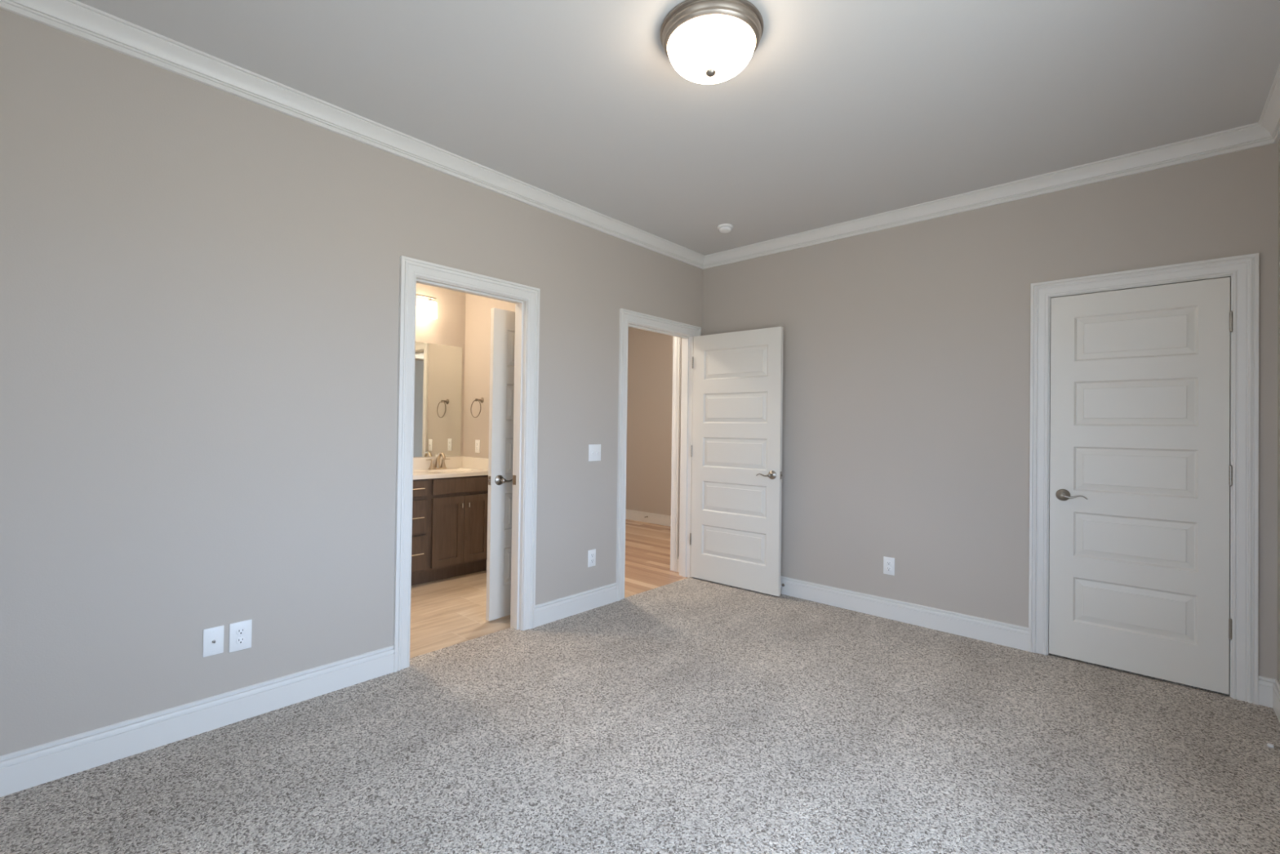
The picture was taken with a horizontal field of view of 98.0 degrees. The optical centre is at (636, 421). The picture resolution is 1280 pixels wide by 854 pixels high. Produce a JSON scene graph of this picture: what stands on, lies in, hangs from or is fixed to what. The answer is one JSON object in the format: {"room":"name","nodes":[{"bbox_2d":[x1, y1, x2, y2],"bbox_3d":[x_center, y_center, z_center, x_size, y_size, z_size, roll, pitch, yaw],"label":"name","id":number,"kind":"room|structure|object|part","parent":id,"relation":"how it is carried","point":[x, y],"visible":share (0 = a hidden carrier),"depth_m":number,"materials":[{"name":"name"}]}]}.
{"room":"empty bedroom","nodes":[
{"label":"empty bedroom","id":0,"kind":"room"},
{"bbox_2d":[0,8,702,755],"bbox_3d":[-0.982,-0.051,3.239,0.115,2.805,4.450,0,-1,42],"label":"wall","id":1,"kind":"structure","parent":0,"point":[199,282],"depth_m":2.31,"materials":[{"name":"beige paint"}]},
{"bbox_2d":[202,625,224,657],"bbox_3d":[-1.749,0.911,2.301,0.020,0.115,0.070,0,-1,42],"label":"cable plate","id":2,"kind":"object","parent":1,"relation":"attached to","point":[213,637],"visible":1,"depth_m":2.30,"materials":[{"name":"white plastic"}]},
{"bbox_2d":[228,619,252,652],"bbox_3d":[-1.691,0.916,2.374,0.009,0.122,0.080,0,-1,42],"label":"duplex outlet","id":3,"kind":"object","parent":1,"relation":"attached to","point":[240,633],"visible":1,"depth_m":2.37,"materials":[{"name":"white plastic"}]},
{"bbox_2d":[235,636,245,644],"bbox_3d":[-1.689,0.935,2.373,0.004,0.028,0.034,0,-1,42],"label":"receptacle","id":4,"kind":"object","parent":3,"relation":"attached to","point":[239,640],"depth_m":2.37,"materials":[{"name":"white plastic"}]},
{"bbox_2d":[235,627,245,635],"bbox_3d":[-1.689,0.896,2.373,0.004,0.028,0.034,0,-1,42],"label":"receptacle","id":5,"kind":"object","parent":3,"relation":"attached to","point":[239,631],"depth_m":2.37,"materials":[{"name":"white plastic"}]},
{"bbox_2d":[0,582,617,796],"bbox_3d":[-0.951,1.225,3.182,0.015,0.133,4.450,0,-1,42],"label":"baseboard","id":6,"kind":"structure","parent":1,"relation":"attached to","point":[28,767],"depth_m":2.27,"materials":[{"name":"white wood"}]},
{"bbox_2d":[0,0,704,269],"bbox_3d":[-0.896,-1.406,3.190,0.070,0.093,4.450,0,-1,42],"label":"crown molding","id":7,"kind":"structure","parent":1,"relation":"attached to","point":[75,18],"depth_m":2.50,"materials":[{"name":"white"}]},
{"bbox_2d":[392,255,540,671],"bbox_3d":[-0.984,0.228,3.238,0.156,2.151,0.890,0,-1,42],"label":"door frame","id":8,"kind":"structure","parent":1,"relation":"attached to","point":[413,271],"depth_m":3.32,"materials":[{"name":"white wood"}]},
{"bbox_3d":[-1.034,0.227,3.284,0.020,2.149,0.890,0,-1,42],"label":"casing","id":9,"kind":"part","parent":8,"relation":"part of","materials":[{"name":"white wood"}]},
{"bbox_3d":[-0.771,0.373,3.521,0.044,0.060,0.003,0,-1,42],"label":"strike plate","id":10,"kind":"part","parent":8,"relation":"part of","materials":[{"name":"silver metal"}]},
{"bbox_2d":[587,548,595,567],"bbox_3d":[-0.313,0.955,3.885,0.009,0.117,0.072,0,-1,42],"label":"duplex outlet","id":11,"kind":"object","parent":1,"relation":"attached to","point":[591,553],"visible":1,"depth_m":3.88,"materials":[{"name":"white plastic"}]},
{"bbox_2d":[588,444,600,461],"bbox_3d":[-0.290,0.221,3.900,0.019,0.117,0.116,0,-1,42],"label":"light switch","id":12,"kind":"object","parent":1,"relation":"attached to","point":[594,450],"visible":1,"depth_m":3.90,"materials":[{"name":"white plastic"}]},
{"bbox_2d":[616,308,701,600],"bbox_3d":[0.151,0.256,4.483,0.156,2.151,0.990,0,-1,42],"label":"door frame","id":13,"kind":"structure","parent":1,"relation":"attached to","point":[628,318],"depth_m":4.53,"materials":[{"name":"white wood"}]},
{"bbox_3d":[0.101,0.255,4.529,0.020,2.149,0.990,0,-1,42],"label":"casing","id":14,"kind":"part","parent":13,"relation":"part of","materials":[{"name":"white wood"}]},
{"bbox_2d":[413,283,466,457],"bbox_3d":[-2.365,-0.057,4.476,0.115,2.805,2.315,0,-1,42],"label":"wall","id":15,"kind":"structure","parent":0,"point":[448,328],"depth_m":5.06,"materials":[{"name":"beige paint"}]},
{"bbox_2d":[416,293,437,319],"bbox_3d":[-1.987,-1.016,4.663,0.185,0.233,0.620,0,-1,42],"label":"vanity light","id":16,"kind":"object","parent":15,"relation":"attached to","point":[429,311],"visible":0.33,"depth_m":4.78,"materials":[{"name":"white glass"}]},
{"bbox_3d":[-1.795,-0.967,4.826,0.120,0.144,0.120,0,-1,42],"label":"lamp shade","id":17,"kind":"part","parent":16,"relation":"part of","materials":[{"name":"white glass"}]},
{"bbox_2d":[413,341,462,457],"bbox_3d":[-1.936,-0.191,4.856,0.004,1.012,0.896,0,-1,42],"label":"mirror","id":18,"kind":"object","parent":15,"relation":"attached to","point":[437,367],"visible":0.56,"depth_m":5.01,"materials":[{"name":"clear glass"}]},
{"bbox_2d":[413,456,462,470],"bbox_3d":[-1.933,0.372,4.849,0.018,0.105,0.933,0,-1,42],"label":"backsplash","id":19,"kind":"structure","parent":15,"relation":"attached to","point":[454,461],"depth_m":4.97,"materials":[{"name":"beige stone"}]},
{"bbox_2d":[462,293,515,569],"bbox_3d":[-0.939,-0.036,4.663,1.740,2.805,0.115,0,-1,42],"label":"wall","id":20,"kind":"structure","parent":0,"point":[477,308],"depth_m":5.06,"materials":[{"name":"beige paint"}]},
{"bbox_2d":[470,397,484,417],"bbox_3d":[-1.414,-0.122,4.973,0.164,0.185,0.072,0,-1,42],"label":"towel ring","id":21,"kind":"object","parent":20,"relation":"attached to","point":[481,399],"visible":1,"depth_m":4.97,"materials":[{"name":"silver metal"}]},
{"bbox_3d":[-1.413,-0.189,4.974,0.050,0.050,0.071,0,-1,42],"label":"post","id":22,"kind":"part","parent":21,"relation":"part of","materials":[{"name":"silver metal"}]},
{"bbox_2d":[475,440,479,453],"bbox_3d":[-1.442,0.227,5.033,0.072,0.117,0.009,0,-1,42],"label":"duplex outlet","id":23,"kind":"object","parent":20,"relation":"attached to","point":[477,442],"visible":1,"depth_m":5.03,"materials":[{"name":"white plastic"}]},
{"bbox_2d":[485,307,515,621],"bbox_3d":[-0.727,0.283,3.892,0.159,2.033,0.725,0,-1,41],"label":"door","id":24,"kind":"structure","parent":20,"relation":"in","point":[499,555],"depth_m":3.67,"materials":[{"name":"painted wood"},{"name":"satin nickel"}]},
{"bbox_3d":[-0.845,0.388,3.671,0.050,0.028,0.126,0,-1,41],"label":"lever","id":25,"kind":"part","parent":24,"relation":"part of","materials":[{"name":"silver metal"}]},
{"bbox_2d":[0,519,1279,853],"bbox_3d":[-0.498,1.335,3.903,6.914,0.060,6.130,0,-1,42],"label":"floor","id":26,"kind":"structure","parent":0,"point":[690,715],"depth_m":2.17,"materials":[{"name":"carpet"}]},
{"bbox_2d":[411,475,488,585],"bbox_3d":[-1.743,0.882,4.670,0.542,0.848,0.922,0,-1,42],"label":"vanity cabinet","id":27,"kind":"object","parent":26,"relation":"on","point":[450,514],"visible":0.58,"depth_m":4.56,"materials":[{"name":"brown wood"}]},
{"bbox_3d":[-1.777,1.035,4.302,0.024,0.270,0.301,0,-1,42],"label":"drawer","id":28,"kind":"part","parent":27,"relation":"part of","materials":[{"name":"brown wood"}]},
{"bbox_3d":[-1.773,0.752,4.305,0.024,0.264,0.301,0,-1,42],"label":"drawer","id":29,"kind":"part","parent":27,"relation":"part of","materials":[{"name":"brown wood"}]},
{"bbox_3d":[-1.770,0.525,4.308,0.024,0.122,0.301,0,-1,42],"label":"drawer","id":30,"kind":"part","parent":27,"relation":"part of","materials":[{"name":"brown wood"}]},
{"bbox_3d":[-1.547,0.900,4.554,0.024,0.560,0.277,0,-1,42],"label":"cabinet door","id":31,"kind":"part","parent":27,"relation":"part of","materials":[{"name":"brown wood"}]},
{"bbox_2d":[413,456,488,479],"bbox_3d":[-1.752,0.431,4.683,0.511,0.222,0.933,0,-1,42],"label":"countertop","id":32,"kind":"structure","parent":27,"relation":"on","point":[457,466],"depth_m":4.91,"materials":[{"name":"beige stone"}]},
{"bbox_2d":[426,452,449,469],"bbox_3d":[-1.766,0.350,4.942,0.169,0.155,0.169,1,-1,-4],"label":"faucet","id":33,"kind":"object","parent":32,"relation":"on","point":[437,466],"visible":1,"depth_m":4.93,"materials":[{"name":"silver metal"}]},
{"bbox_3d":[-1.817,0.374,4.900,0.052,0.082,0.087,0,-1,42],"label":"handle","id":34,"kind":"part","parent":33,"relation":"part of","materials":[{"name":"silver metal"}]},
{"bbox_3d":[-1.734,0.345,4.918,0.149,0.143,0.042,0,-1,42],"label":"spout","id":35,"kind":"part","parent":33,"relation":"part of","materials":[{"name":"silver metal"}]},
{"bbox_3d":[-1.724,0.376,5.001,0.052,0.082,0.087,0,-1,42],"label":"handle","id":36,"kind":"part","parent":33,"relation":"part of","materials":[{"name":"silver metal"}]},
{"bbox_3d":[-1.368,0.904,4.751,0.024,0.560,0.249,0,-1,42],"label":"cabinet door","id":37,"kind":"part","parent":27,"relation":"part of","materials":[{"name":"brown wood"}]},
{"bbox_2d":[626,327,672,515],"bbox_3d":[0.399,0.009,7.341,3.600,2.805,0.115,0,-1,42],"label":"wall","id":38,"kind":"structure","parent":0,"point":[650,353],"depth_m":7.47,"materials":[{"name":"beige paint"}]},
{"bbox_2d":[625,509,671,526],"bbox_3d":[0.294,1.290,7.320,3.480,0.133,0.015,0,-1,42],"label":"baseboard","id":39,"kind":"structure","parent":38,"relation":"attached to","point":[661,519],"depth_m":7.43,"materials":[{"name":"white wood"}]},
{"bbox_2d":[75,0,1279,255],"bbox_3d":[0.304,-1.488,2.098,3.544,0.080,4.680,0,-1,42],"label":"ceiling","id":40,"kind":"structure","parent":0,"point":[841,111],"depth_m":2.40,"materials":[{"name":"white paint"}]},
{"bbox_2d":[660,0,763,84],"bbox_3d":[0.276,-1.366,2.071,0.380,0.165,0.380,0,-1,42],"label":"ceiling light","id":41,"kind":"object","parent":40,"relation":"attached to","point":[705,42],"visible":1,"depth_m":1.97,"materials":[{"name":"beige glass"}]},
{"bbox_2d":[717,223,733,233],"bbox_3d":[0.646,-1.403,4.065,0.116,0.041,0.116,0,-1,42],"label":"smoke detector","id":42,"kind":"object","parent":40,"relation":"attached to","point":[723,228],"visible":1,"depth_m":4.03,"materials":[{"name":"white plastic"}]},
{"bbox_2d":[678,142,1278,679],"bbox_3d":[0.478,-0.014,4.968,6.914,2.805,0.155,0,-1,42],"label":"wall","id":43,"kind":"structure","parent":0,"point":[906,419],"depth_m":3.54,"materials":[{"name":"beige paint"}]},
{"bbox_2d":[670,336,681,571],"bbox_3d":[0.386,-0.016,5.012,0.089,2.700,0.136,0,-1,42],"label":"door frame","id":44,"kind":"structure","parent":43,"relation":"attached to","point":[677,341],"depth_m":4.96,"materials":[{"name":"white wood"}]},
{"bbox_2d":[676,556,679,572],"bbox_3d":[0.393,1.267,4.902,0.085,0.133,0.015,0,-1,42],"label":"baseboard","id":45,"kind":"structure","parent":43,"relation":"attached to","point":[677,565],"depth_m":4.92,"materials":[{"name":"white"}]},
{"bbox_2d":[689,326,783,595],"bbox_3d":[0.785,0.299,4.469,0.823,2.033,0.159,0,-1,41],"label":"door","id":46,"kind":"structure","parent":43,"relation":"in","point":[736,446],"depth_m":4.43,"materials":[{"name":"painted wood"},{"name":"satin nickel"}]},
{"bbox_3d":[0.969,0.408,4.237,0.126,0.028,0.050,0,-1,41],"label":"lever","id":47,"kind":"part","parent":46,"relation":"part of","materials":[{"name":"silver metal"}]},
{"bbox_2d":[883,556,894,575],"bbox_3d":[1.707,0.980,3.769,0.072,0.117,0.009,0,-1,42],"label":"duplex outlet","id":48,"kind":"object","parent":43,"relation":"attached to","point":[888,562],"visible":1,"depth_m":3.77,"materials":[{"name":"white plastic"}]},
{"bbox_2d":[885,560,891,565],"bbox_3d":[1.706,0.961,3.768,0.034,0.028,0.004,0,-1,42],"label":"receptacle","id":49,"kind":"object","parent":48,"relation":"attached to","point":[887,562],"depth_m":3.77,"materials":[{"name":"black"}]},
{"bbox_2d":[702,122,1275,269],"bbox_3d":[1.778,-1.365,3.716,3.314,0.093,0.070,0,-1,42],"label":"crown molding","id":50,"kind":"structure","parent":43,"relation":"attached to","point":[1253,135],"depth_m":3.26,"materials":[{"name":"white"}]},
{"bbox_2d":[780,575,1275,707],"bbox_3d":[1.761,1.267,3.709,3.314,0.133,0.015,0,-1,42],"label":"baseboard","id":51,"kind":"structure","parent":43,"relation":"attached to","point":[1007,634],"depth_m":3.61,"materials":[{"name":"white wood"}]},
{"bbox_2d":[1048,276,1232,694],"bbox_3d":[2.622,0.309,2.936,0.717,2.031,0.097,0,-1,42],"label":"door","id":52,"kind":"structure","parent":43,"relation":"in","point":[1141,473],"depth_m":2.92,"materials":[{"name":"white painted wood"},{"name":"satin nickel hardware"}]},
{"bbox_3d":[2.421,0.416,3.085,0.126,0.028,0.050,0,-1,42],"label":"lever","id":53,"kind":"part","parent":52,"relation":"part of","materials":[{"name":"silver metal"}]},
{"bbox_2d":[1028,253,1259,704],"bbox_3d":[2.660,0.274,2.986,0.894,2.151,0.136,0,-1,42],"label":"door frame","id":54,"kind":"structure","parent":43,"relation":"attached to","point":[1243,271],"depth_m":2.71,"materials":[{"name":"white wood"}]},
{"bbox_2d":[1277,139,1279,683],"bbox_3d":[1.590,-0.039,0.971,0.115,2.805,4.565,0,-1,42],"label":"wall","id":55,"kind":"structure","parent":0,"point":[1278,242],"depth_m":2.59,"materials":[{"name":"beige paint"}]},
{"bbox_2d":[1257,64,1279,142],"bbox_3d":[1.501,-1.397,1.005,0.070,0.093,4.450,0,-1,42],"label":"crown molding","id":56,"kind":"structure","parent":55,"relation":"attached to","point":[1269,119],"depth_m":2.49,"materials":[{"name":"white"}]},
{"bbox_2d":[1266,742,1279,749],"bbox_3d":[2.517,1.276,2.164,0.085,0.022,0.022,0,-1,42],"label":"door stop","id":57,"kind":"object","parent":55,"relation":"attached to","point":[1270,745],"visible":1,"depth_m":2.18,"materials":[{"name":"white plastic"}]},
{"bbox_2d":[1272,679,1279,722],"bbox_3d":[1.486,1.235,0.960,0.015,0.133,4.450,0,-1,42],"label":"baseboard","id":58,"kind":"structure","parent":55,"relation":"attached to","point":[1276,689],"depth_m":2.53,"materials":[{"name":"white wood"}]}
]}

